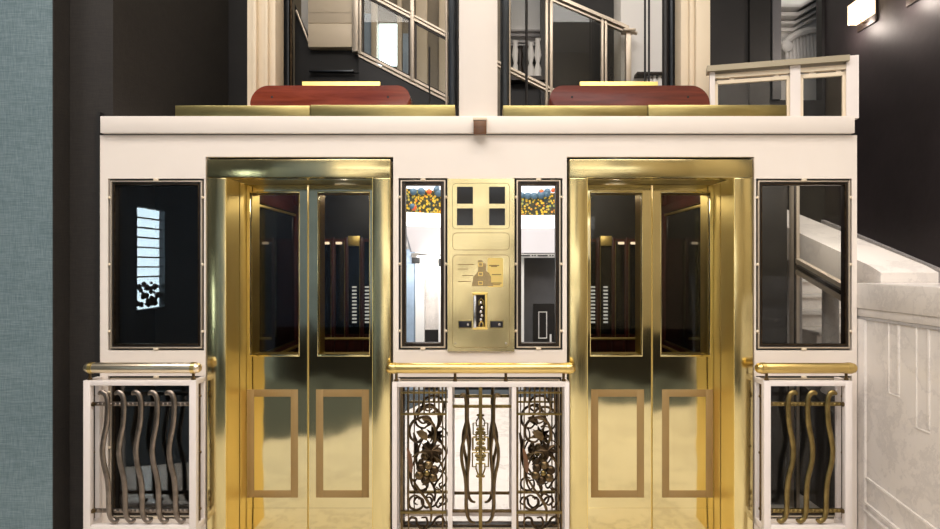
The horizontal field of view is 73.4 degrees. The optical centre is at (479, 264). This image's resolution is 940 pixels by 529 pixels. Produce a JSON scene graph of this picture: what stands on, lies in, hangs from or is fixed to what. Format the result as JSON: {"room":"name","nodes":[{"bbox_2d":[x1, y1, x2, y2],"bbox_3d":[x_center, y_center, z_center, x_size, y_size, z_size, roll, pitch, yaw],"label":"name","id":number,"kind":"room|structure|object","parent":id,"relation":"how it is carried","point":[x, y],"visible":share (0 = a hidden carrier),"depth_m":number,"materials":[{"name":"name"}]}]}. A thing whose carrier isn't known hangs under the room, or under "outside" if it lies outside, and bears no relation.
{"room":"elevator lobby","nodes":[
{"label":"elevator lobby","id":0,"kind":"room"},
{"bbox_2d":[0,0,52,528],"bbox_3d":[-4.985,-2.215,4.160,4.430,8.370,0.160,0,0,0],"label":"wall pier","id":1,"kind":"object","parent":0,"point":[26,26],"depth_m":4.08,"materials":[{"name":"blue fabric"}]},
{"bbox_2d":[69,0,227,528],"bbox_3d":[-2.653,-2.215,5.350,0.354,8.370,2.200,0,0,0],"label":"wall","id":2,"kind":"structure","parent":0,"point":[127,57],"depth_m":4.41,"materials":[{"name":"black paint"}]},
{"bbox_2d":[53,0,68,528],"bbox_3d":[-2.767,-2.215,4.162,0.004,8.370,0.157,0,0,0],"label":"trim","id":3,"kind":"structure","parent":2,"relation":"attached to","point":[60,7],"depth_m":4.15,"materials":[{"name":"black paint"}]},
{"bbox_2d":[97,112,103,375],"bbox_3d":[-2.543,0.477,4.247,0.020,2.987,0.105,0,0,0],"label":"trim","id":4,"kind":"structure","parent":2,"relation":"attached to","point":[99,114],"depth_m":4.20,"materials":[{"name":"black"}]},
{"bbox_2d":[155,186,197,507],"bbox_3d":[-2.315,0.555,4.840,0.870,2.830,0.080,0,0,0],"label":"wall","id":5,"kind":"structure","parent":0,"point":[176,207],"depth_m":4.80,"materials":[{"name":"black paint"}]},
{"bbox_2d":[228,0,246,105],"bbox_3d":[-2.203,-3.300,6.325,0.546,6.200,0.250,0,0,0],"label":"wall","id":6,"kind":"structure","parent":0,"point":[237,9],"depth_m":6.20,"materials":[{"name":"black paint"}]},
{"bbox_2d":[301,0,308,32],"bbox_3d":[-1.852,-2.652,6.820,0.155,0.774,0.040,0,0,0],"label":"wall","id":7,"kind":"structure","parent":0,"point":[304,3],"depth_m":6.80,"materials":[{"name":"white paint"}]},
{"bbox_2d":[295,0,365,85],"bbox_3d":[-1.579,-2.368,6.940,0.722,1.548,0.920,0,0,0],"label":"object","id":8,"kind":"structure","parent":7,"relation":"attached to","point":[328,52],"depth_m":6.52,"materials":[{"name":"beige paint"}]},
{"bbox_2d":[358,0,444,104],"bbox_3d":[-0.677,-2.316,6.513,1.148,1.651,0.095,0,0,0],"label":"guard","id":9,"kind":"object","parent":8,"relation":"attached to","point":[369,71],"visible":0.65,"depth_m":6.49,"materials":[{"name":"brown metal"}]},
{"bbox_2d":[100,135,856,528],"bbox_3d":[-0.010,0.554,4.250,5.047,2.832,0.100,0,0,0],"label":"wall","id":10,"kind":"structure","parent":0,"point":[121,156],"depth_m":4.20,"materials":[{"name":"white paint"}]},
{"bbox_2d":[108,376,200,518],"bbox_3d":[-2.160,1.220,4.225,0.640,0.951,0.070,0,0,0],"label":"glass panel","id":11,"kind":"object","parent":10,"relation":"attached to","point":[114,410],"visible":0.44,"depth_m":4.21,"materials":[{"name":"glass"}]},
{"bbox_2d":[108,179,203,349],"bbox_3d":[-2.160,0.000,4.225,0.640,1.144,0.070,0,0,0],"label":"window frame","id":12,"kind":"structure","parent":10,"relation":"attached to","point":[114,183],"depth_m":4.21,"materials":[{"name":"brown metal"}]},
{"bbox_2d":[247,185,307,528],"bbox_3d":[-1.463,0.692,4.637,0.441,2.529,0.196,0,0,0],"label":"door leaf","id":13,"kind":"structure","parent":10,"relation":"in","point":[277,382],"depth_m":4.54,"materials":[{"name":"gold metal"}]},
{"bbox_2d":[207,158,392,528],"bbox_3d":[-1.203,0.627,4.390,1.247,2.687,0.420,0,0,0],"label":"door frame","id":14,"kind":"structure","parent":10,"relation":"attached to","point":[228,179],"depth_m":4.18,"materials":[{"name":"gold metal"}]},
{"bbox_2d":[175,105,455,115],"bbox_3d":[-1.105,-1.026,4.290,1.876,0.087,0.140,0,0,0],"label":"sill","id":15,"kind":"structure","parent":10,"relation":"attached to","point":[312,110],"depth_m":4.22,"materials":[{"name":"gold metal"}]},
{"bbox_2d":[308,185,371,528],"bbox_3d":[-0.977,0.692,4.632,0.520,2.529,0.196,0,0,0],"label":"door leaf","id":16,"kind":"structure","parent":10,"relation":"in","point":[339,383],"depth_m":4.54,"materials":[{"name":"gold metal"}]},
{"bbox_2d":[399,178,446,349],"bbox_3d":[-0.380,-0.003,4.232,0.326,1.144,0.085,0,0,0],"label":"mirror","id":17,"kind":"object","parent":10,"relation":"attached to","point":[422,201],"visible":1,"depth_m":4.24,"materials":[{"name":"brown mirror"}]},
{"bbox_2d":[100,116,854,133],"bbox_3d":[-0.017,-0.927,4.560,4.997,0.112,0.780,0,0,0],"label":"trim","id":18,"kind":"structure","parent":10,"relation":"attached to","point":[108,124],"depth_m":4.17,"materials":[{"name":"white paint"}]},
{"bbox_2d":[247,0,283,105],"bbox_3d":[-1.632,-2.392,4.780,0.213,2.817,0.240,0,0,0],"label":"pillar","id":19,"kind":"structure","parent":18,"relation":"on","point":[265,18],"depth_m":4.70,"materials":[{"name":"beige paint"}]},
{"bbox_2d":[250,86,412,105],"bbox_3d":[-1.060,-1.124,4.534,1.130,0.281,0.173,0,0,0],"label":"board","id":20,"kind":"object","parent":18,"relation":"on","point":[265,95],"visible":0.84,"depth_m":4.45,"materials":[{"name":"brown wood"}]},
{"bbox_2d":[302,82,380,85],"bbox_3d":[-1.048,-1.181,4.765,0.588,0.397,0.030,0,0,0],"label":"strip","id":21,"kind":"object","parent":18,"relation":"on","point":[303,83],"visible":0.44,"depth_m":4.75,"materials":[{"name":"gold metal"}]},
{"bbox_2d":[459,0,496,115],"bbox_3d":[-0.012,-2.392,4.475,0.260,2.817,0.450,0,0,0],"label":"pillar","id":22,"kind":"structure","parent":18,"relation":"on","point":[477,18],"depth_m":4.25,"materials":[{"name":"white paint"}]},
{"bbox_2d":[579,82,657,85],"bbox_3d":[1.048,-1.181,4.765,0.588,0.397,0.030,0,0,0],"label":"strip","id":23,"kind":"object","parent":18,"relation":"on","point":[580,83],"visible":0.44,"depth_m":4.75,"materials":[{"name":"gold metal"}]},
{"bbox_2d":[547,86,709,105],"bbox_3d":[1.060,-1.124,4.534,1.130,0.281,0.173,0,0,0],"label":"board","id":24,"kind":"object","parent":18,"relation":"on","point":[561,95],"visible":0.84,"depth_m":4.45,"materials":[{"name":"brown wood"}]},
{"bbox_2d":[675,0,709,96],"bbox_3d":[1.617,-2.392,4.800,0.205,2.817,0.200,0,0,0],"label":"pillar","id":25,"kind":"structure","parent":18,"relation":"on","point":[692,17],"depth_m":4.73,"materials":[{"name":"beige paint"}]},
{"bbox_2d":[706,54,858,119],"bbox_3d":[2.083,-1.194,4.378,0.961,0.422,0.110,0,0,15],"label":"guard","id":26,"kind":"object","parent":18,"relation":"on","point":[849,64],"visible":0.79,"depth_m":4.33,"materials":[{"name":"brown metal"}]},
{"bbox_2d":[102,134,854,134],"bbox_3d":[-0.012,-0.866,4.256,5.037,0.008,0.088,0,0,0],"label":"trim","id":27,"kind":"structure","parent":10,"relation":"attached to","point":[102,134],"depth_m":4.21,"materials":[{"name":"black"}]},
{"bbox_2d":[399,377,560,528],"bbox_3d":[0.000,1.263,4.237,1.087,1.021,0.077,0,0,0],"label":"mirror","id":28,"kind":"object","parent":10,"relation":"attached to","point":[502,415],"visible":0.51,"depth_m":4.24,"materials":[{"name":"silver metal"}]},
{"bbox_2d":[473,117,486,134],"bbox_3d":[0.000,-0.909,4.147,0.092,0.108,0.045,0,0,0],"label":"block","id":29,"kind":"object","parent":10,"relation":"attached to","point":[479,122],"visible":1,"depth_m":4.13,"materials":[{"name":"brown wood"}]},
{"bbox_2d":[447,179,513,350],"bbox_3d":[0.006,0.003,4.172,0.445,1.147,0.054,0,0,0],"label":"plate","id":30,"kind":"object","parent":10,"relation":"attached to","point":[480,212],"visible":1,"depth_m":4.19,"materials":[{"name":"gold metal"}]},
{"bbox_2d":[458,320,471,327],"bbox_3d":[-0.099,0.398,4.178,0.093,0.053,0.018,0,0,0],"label":"switch","id":31,"kind":"object","parent":30,"relation":"attached to","point":[461,323],"depth_m":4.18,"materials":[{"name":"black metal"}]},
{"bbox_2d":[472,293,487,329],"bbox_3d":[0.000,0.308,4.165,0.101,0.241,0.041,0,0,0],"label":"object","id":32,"kind":"object","parent":30,"relation":"attached to","point":[479,300],"depth_m":4.17,"materials":[{"name":"gold metal"}]},
{"bbox_2d":[490,320,503,327],"bbox_3d":[0.110,0.398,4.178,0.093,0.053,0.018,0,0,0],"label":"switch","id":33,"kind":"object","parent":30,"relation":"attached to","point":[493,323],"depth_m":4.18,"materials":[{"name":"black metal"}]},
{"bbox_2d":[514,178,562,349],"bbox_3d":[0.390,-0.003,4.232,0.321,1.144,0.085,0,0,0],"label":"mirror","id":34,"kind":"object","parent":10,"relation":"attached to","point":[538,263],"visible":1,"depth_m":4.24,"materials":[{"name":"brown mirror"}]},
{"bbox_2d":[588,185,651,528],"bbox_3d":[0.977,0.692,4.632,0.520,2.529,0.196,0,0,0],"label":"door leaf","id":35,"kind":"structure","parent":10,"relation":"in","point":[619,383],"depth_m":4.54,"materials":[{"name":"gold metal"}]},
{"bbox_2d":[502,105,786,115],"bbox_3d":[1.105,-1.026,4.290,1.902,0.087,0.140,0,0,0],"label":"sill","id":36,"kind":"structure","parent":10,"relation":"attached to","point":[650,110],"depth_m":4.22,"materials":[{"name":"gold metal"}]},
{"bbox_2d":[567,158,752,528],"bbox_3d":[1.203,0.627,4.390,1.247,2.687,0.420,0,0,0],"label":"door frame","id":37,"kind":"structure","parent":10,"relation":"attached to","point":[731,179],"depth_m":4.18,"materials":[{"name":"gold metal"}]},
{"bbox_2d":[652,185,712,528],"bbox_3d":[1.463,0.692,4.637,0.441,2.529,0.196,0,0,0],"label":"door leaf","id":38,"kind":"structure","parent":10,"relation":"in","point":[682,382],"depth_m":4.54,"materials":[{"name":"gold metal"}]},
{"bbox_2d":[756,376,849,516],"bbox_3d":[2.160,1.220,4.225,0.640,0.951,0.070,0,0,0],"label":"glass panel","id":39,"kind":"object","parent":10,"relation":"attached to","point":[763,377],"visible":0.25,"depth_m":4.21,"materials":[{"name":"brown metal"}]},
{"bbox_2d":[756,179,851,349],"bbox_3d":[2.160,0.000,4.225,0.640,1.144,0.070,0,0,0],"label":"glass panel","id":40,"kind":"object","parent":10,"relation":"attached to","point":[844,183],"visible":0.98,"depth_m":4.21,"materials":[{"name":"brown metal"}]},
{"bbox_2d":[511,0,539,40],"bbox_3d":[0.661,-2.817,9.720,0.905,4.235,0.100,0,0,0],"label":"wall","id":41,"kind":"structure","parent":0,"point":[517,6],"depth_m":9.67,"materials":[{"name":"white paint"}]},
{"bbox_2d":[511,41,535,43],"bbox_3d":[0.654,-3.365,9.590,0.807,0.021,0.160,0,0,0],"label":"trim","id":42,"kind":"structure","parent":41,"relation":"attached to","point":[519,42],"depth_m":9.52,"materials":[{"name":"grey stone"}]},
{"bbox_2d":[511,34,539,38],"bbox_3d":[0.654,-3.477,9.605,0.807,0.021,0.130,0,0,0],"label":"trim","id":43,"kind":"structure","parent":41,"relation":"attached to","point":[513,36],"depth_m":9.58,"materials":[{"name":"grey stone"}]},
{"bbox_2d":[511,29,539,32],"bbox_3d":[0.654,-3.560,9.620,0.807,0.021,0.100,0,0,0],"label":"trim","id":44,"kind":"structure","parent":41,"relation":"attached to","point":[512,30],"depth_m":9.59,"materials":[{"name":"grey stone"}]},
{"bbox_2d":[293,0,824,222],"bbox_3d":[0.103,-2.300,8.845,9.394,8.200,0.150,0,0,0],"label":"wall","id":45,"kind":"structure","parent":0,"point":[729,18],"depth_m":8.77,"materials":[{"name":"paint"}]},
{"bbox_2d":[364,13,370,54],"bbox_3d":[-1.569,-3.195,8.760,0.118,0.585,0.020,0,0,0],"label":"trim","id":46,"kind":"structure","parent":45,"relation":"attached to","point":[367,16],"depth_m":8.75,"materials":[{"name":"blue stone"}]},
{"bbox_2d":[371,1,377,63],"bbox_3d":[-1.463,-2.567,8.730,0.086,4.735,0.080,0,0,0],"label":"pillar","id":47,"kind":"structure","parent":45,"relation":"attached to","point":[374,7],"depth_m":8.69,"materials":[{"name":"beige paint"}]},
{"bbox_2d":[379,24,396,65],"bbox_3d":[-1.284,-3.062,8.825,0.285,0.626,0.010,0,0,0],"label":"window","id":48,"kind":"structure","parent":45,"relation":"in","point":[387,32],"depth_m":8.82,"materials":[{"name":"white glass"}]},
{"bbox_2d":[397,0,401,76],"bbox_3d":[-1.114,-2.567,8.730,0.070,4.735,0.080,0,0,0],"label":"pillar","id":49,"kind":"structure","parent":45,"relation":"attached to","point":[399,2],"depth_m":8.69,"materials":[{"name":"beige paint"}]},
{"bbox_2d":[403,33,407,73],"bbox_3d":[-1.027,-2.930,8.760,0.090,0.557,0.020,0,0,0],"label":"trim","id":50,"kind":"structure","parent":45,"relation":"attached to","point":[405,35],"depth_m":8.75,"materials":[{"name":"blue stone"}]},
{"bbox_2d":[416,0,427,89],"bbox_3d":[-0.807,-2.567,8.730,0.167,4.735,0.080,0,0,0],"label":"pillar","id":51,"kind":"structure","parent":45,"relation":"attached to","point":[421,5],"depth_m":8.69,"materials":[{"name":"beige paint"}]},
{"bbox_2d":[439,0,444,98],"bbox_3d":[-0.515,-2.567,8.730,0.111,4.735,0.080,0,0,0],"label":"pillar","id":52,"kind":"structure","parent":45,"relation":"attached to","point":[441,2],"depth_m":8.69,"materials":[{"name":"beige paint"}]},
{"bbox_2d":[511,38,544,83],"bbox_3d":[0.661,-2.805,8.660,0.487,0.585,0.180,0,0,0],"label":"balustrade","id":53,"kind":"object","parent":45,"relation":"attached to","point":[517,53],"visible":0.86,"depth_m":8.62,"materials":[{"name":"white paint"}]},
{"bbox_2d":[540,0,548,105],"bbox_3d":[0.891,-2.567,8.720,0.111,4.735,0.100,0,0,0],"label":"trim","id":54,"kind":"structure","parent":45,"relation":"attached to","point":[542,2],"depth_m":8.67,"materials":[{"name":"black metal"}]},
{"bbox_2d":[748,0,769,104],"bbox_3d":[3.870,-3.550,8.740,0.278,5.700,0.060,0,0,0],"label":"trim","id":55,"kind":"structure","parent":45,"relation":"attached to","point":[758,10],"depth_m":8.71,"materials":[{"name":"black"}]},
{"bbox_2d":[771,0,780,99],"bbox_3d":[4.110,-4.345,8.755,0.118,4.110,0.070,0,0,0],"label":"trim","id":56,"kind":"structure","parent":45,"relation":"attached to","point":[775,4],"depth_m":8.72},
{"bbox_2d":[614,0,661,81],"bbox_3d":[1.878,-2.000,6.825,0.784,3.600,0.350,0,0,0],"label":"pier","id":57,"kind":"object","parent":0,"point":[628,12],"visible":0.05,"depth_m":6.65,"materials":[{"name":"white paint"}]},
{"bbox_2d":[634,72,661,85],"bbox_3d":[1.812,-1.813,6.570,0.385,0.356,0.140,0,0,0],"label":"balustrade","id":58,"kind":"object","parent":57,"relation":"attached to","point":[654,75],"visible":0.26,"depth_m":6.54,"materials":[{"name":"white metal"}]},
{"bbox_2d":[497,0,637,105],"bbox_3d":[0.900,-2.244,6.500,1.450,1.218,0.140,0,0,0],"label":"guard","id":59,"kind":"object","parent":58,"relation":"attached to","point":[605,21],"visible":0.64,"depth_m":6.46,"materials":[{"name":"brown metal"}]},
{"bbox_2d":[762,186,786,504],"bbox_3d":[2.235,0.555,5.210,0.570,2.830,0.080,0,0,0],"label":"wall","id":60,"kind":"structure","parent":0,"point":[774,198],"depth_m":5.17,"materials":[{"name":"black paint"}]},
{"bbox_2d":[771,494,818,507],"bbox_3d":[-0.100,2.030,2.700,14.200,0.120,8.200,0,0,0],"label":"floor","id":61,"kind":"structure","parent":0,"point":[811,505],"depth_m":5.15,"materials":[{"name":"stone"}]},
{"bbox_2d":[83,376,205,528],"bbox_3d":[-2.183,1.357,4.115,0.741,1.226,0.150,0,0,0],"label":"railing","id":62,"kind":"object","parent":61,"relation":"on","point":[196,510],"visible":1,"depth_m":4.05,"materials":[{"name":"metal"}]},
{"bbox_2d":[83,362,201,379],"bbox_3d":[-2.174,0.686,4.060,0.757,0.113,0.073,0,0,0],"label":"handrail","id":63,"kind":"object","parent":62,"relation":"on","point":[90,368],"visible":1,"depth_m":4.03,"materials":[{"name":"gold metal"}]},
{"bbox_2d":[260,160,392,351],"bbox_3d":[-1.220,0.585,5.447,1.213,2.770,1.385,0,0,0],"label":"door glass","id":64,"kind":"object","parent":61,"relation":"on","point":[346,216],"visible":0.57,"depth_m":6.07,"materials":[{"name":"black glass"}]},
{"bbox_2d":[284,0,292,85],"bbox_3d":[-1.557,-2.301,5.025,0.125,2.997,0.050,0,0,0],"label":"rail","id":65,"kind":"object","parent":64,"relation":"on","point":[288,4],"visible":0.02,"depth_m":5.00,"materials":[{"name":"black metal"}]},
{"bbox_3d":[0.000,-0.750,5.165,1.200,0.100,0.370,0,0,0],"label":"trim","id":66,"kind":"structure","parent":64,"relation":"attached to","visible":0},
{"bbox_2d":[429,47,429,104],"bbox_3d":[-0.417,-1.299,5.200,0.012,0.992,0.012,0,0,22],"label":"cable","id":67,"kind":"object","parent":66,"relation":"attached to","point":[429,47],"visible":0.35,"depth_m":5.19,"materials":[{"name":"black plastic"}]},
{"bbox_2d":[445,0,458,115],"bbox_3d":[-0.223,-2.301,5.025,0.106,2.997,0.050,0,0,0],"label":"rail","id":68,"kind":"object","parent":66,"relation":"on","point":[451,6],"visible":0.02,"depth_m":5.00,"materials":[{"name":"brown metal"}]},
{"bbox_2d":[501,0,510,115],"bbox_3d":[0.205,-2.301,5.025,0.076,2.997,0.050,0,0,0],"label":"rail","id":69,"kind":"object","parent":66,"relation":"on","point":[505,4],"visible":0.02,"depth_m":5.00,"materials":[{"name":"black metal"}]},
{"bbox_2d":[525,0,527,105],"bbox_3d":[0.384,-2.301,5.200,0.023,2.997,0.023,0,0,0],"label":"cable","id":70,"kind":"object","parent":66,"relation":"attached to","point":[526,1],"visible":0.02,"depth_m":5.19,"materials":[{"name":"black plastic"}]},
{"bbox_2d":[392,378,568,528],"bbox_3d":[0.005,1.362,4.101,1.154,1.216,0.178,0,0,0],"label":"railing","id":71,"kind":"object","parent":61,"relation":"on","point":[538,473],"visible":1,"depth_m":4.05,"materials":[{"name":"metal"}]},
{"bbox_2d":[386,362,575,381],"bbox_3d":[0.005,0.692,4.060,1.222,0.121,0.073,0,0,0],"label":"handrail","id":72,"kind":"object","parent":71,"relation":"on","point":[395,368],"visible":1,"depth_m":4.03,"materials":[{"name":"gold metal"}]},
{"bbox_2d":[567,160,699,351],"bbox_3d":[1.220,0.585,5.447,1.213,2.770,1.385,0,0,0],"label":"door glass","id":73,"kind":"object","parent":61,"relation":"on","point":[612,216],"visible":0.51,"depth_m":6.07,"materials":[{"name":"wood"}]},
{"bbox_2d":[644,0,645,81],"bbox_3d":[1.362,-2.301,5.200,0.018,2.997,0.018,0,0,0],"label":"cable","id":74,"kind":"object","parent":73,"relation":"attached to","point":[644,0],"visible":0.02,"depth_m":5.19,"materials":[{"name":"black metal"}]},
{"bbox_2d":[648,0,649,81],"bbox_3d":[1.395,-2.301,5.200,0.018,2.997,0.018,0,0,0],"label":"cable","id":75,"kind":"object","parent":73,"relation":"attached to","point":[648,0],"visible":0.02,"depth_m":5.19,"materials":[{"name":"black metal"}]},
{"bbox_2d":[662,0,674,85],"bbox_3d":[1.517,-2.301,4.996,0.142,2.997,0.067,0,0,14],"label":"rail","id":76,"kind":"object","parent":73,"relation":"on","point":[668,6],"visible":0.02,"depth_m":4.97,"materials":[{"name":"black metal"}]},
{"bbox_2d":[754,377,851,528],"bbox_3d":[2.105,1.359,4.115,0.584,1.223,0.150,0,0,0],"label":"railing","id":77,"kind":"object","parent":61,"relation":"on","point":[763,404],"visible":1,"depth_m":4.05,"materials":[{"name":"metal"}]},
{"bbox_2d":[754,362,857,380],"bbox_3d":[2.100,0.688,4.060,0.654,0.114,0.073,0,0,0],"label":"handrail","id":78,"kind":"object","parent":77,"relation":"on","point":[847,368],"visible":1,"depth_m":4.03,"materials":[{"name":"gold metal"}]},
{"bbox_2d":[789,186,840,507],"bbox_3d":[2.554,0.575,4.750,0.052,2.790,0.820,0,0,0],"label":"guard","id":79,"kind":"object","parent":61,"relation":"on","point":[798,268],"visible":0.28,"depth_m":5.08,"materials":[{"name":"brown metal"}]},
{"bbox_2d":[787,210,938,507],"bbox_3d":[2.895,0.371,6.473,0.390,3.198,4.455,0,0,0],"label":"balustrade","id":80,"kind":"object","parent":61,"relation":"on","point":[820,244],"visible":0.07,"depth_m":5.07,"materials":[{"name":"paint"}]},
{"bbox_2d":[857,283,939,528],"bbox_3d":[2.841,1.047,2.920,0.659,1.847,2.640,0,0,0],"label":"parapet","id":81,"kind":"object","parent":61,"relation":"on","point":[898,324],"visible":1,"depth_m":3.82,"materials":[{"name":"white stone"}]},
{"bbox_2d":[781,0,815,59],"bbox_3d":[5.100,-3.550,9.920,2.200,5.700,0.100,0,0,0],"label":"wall","id":82,"kind":"structure","parent":0,"point":[812,23],"depth_m":9.87,"materials":[{"name":"white paint"}]},
{"bbox_2d":[780,27,815,99],"bbox_3d":[4.991,-0.855,9.725,0.926,5.650,0.250,0,0,0],"label":"niche","id":83,"kind":"object","parent":82,"relation":"attached to","point":[801,43],"visible":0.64,"depth_m":9.64,"materials":[{"name":"white paint"}]},
{"bbox_2d":[781,0,815,32],"bbox_3d":[4.989,-3.968,9.700,1.074,0.675,0.340,0,0,0],"label":"crown molding","id":84,"kind":"structure","parent":82,"relation":"attached to","point":[789,12],"depth_m":9.71,"materials":[{"name":"white paint"}]},
{"bbox_2d":[802,278,840,342],"bbox_3d":[3.950,0.849,5.780,1.700,2.242,6.340,0,0,0],"label":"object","id":85,"kind":"structure","parent":0,"point":[811,294],"depth_m":6.25,"materials":[{"name":"stone"}]},
{"bbox_2d":[825,0,939,267],"bbox_3d":[4.860,-2.215,4.960,0.120,8.370,7.920,0,0,0],"label":"wall","id":86,"kind":"structure","parent":0,"point":[897,127],"depth_m":7.30,"materials":[{"name":"paint"}]},
{"bbox_2d":[848,0,877,32],"bbox_3d":[4.728,-3.217,7.790,0.145,0.565,0.380,0,0,0],"label":"wall lamp","id":87,"kind":"object","parent":86,"relation":"attached to","point":[861,13],"visible":1,"depth_m":7.73,"materials":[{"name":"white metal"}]},
{"bbox_2d":[821,220,939,282],"bbox_3d":[4.775,0.346,5.535,0.050,1.941,6.470,0,0,0],"label":"trim","id":88,"kind":"structure","parent":86,"relation":"attached to","point":[825,222],"depth_m":7.36,"materials":[{"name":"grey stone"}]},
{"bbox_2d":[906,0,918,6],"bbox_3d":[4.728,-3.167,6.870,0.145,0.565,0.380,0,0,0],"label":"wall lamp","id":89,"kind":"object","parent":86,"relation":"attached to","point":[908,2],"visible":1,"depth_m":6.99,"materials":[{"name":"brown metal"}]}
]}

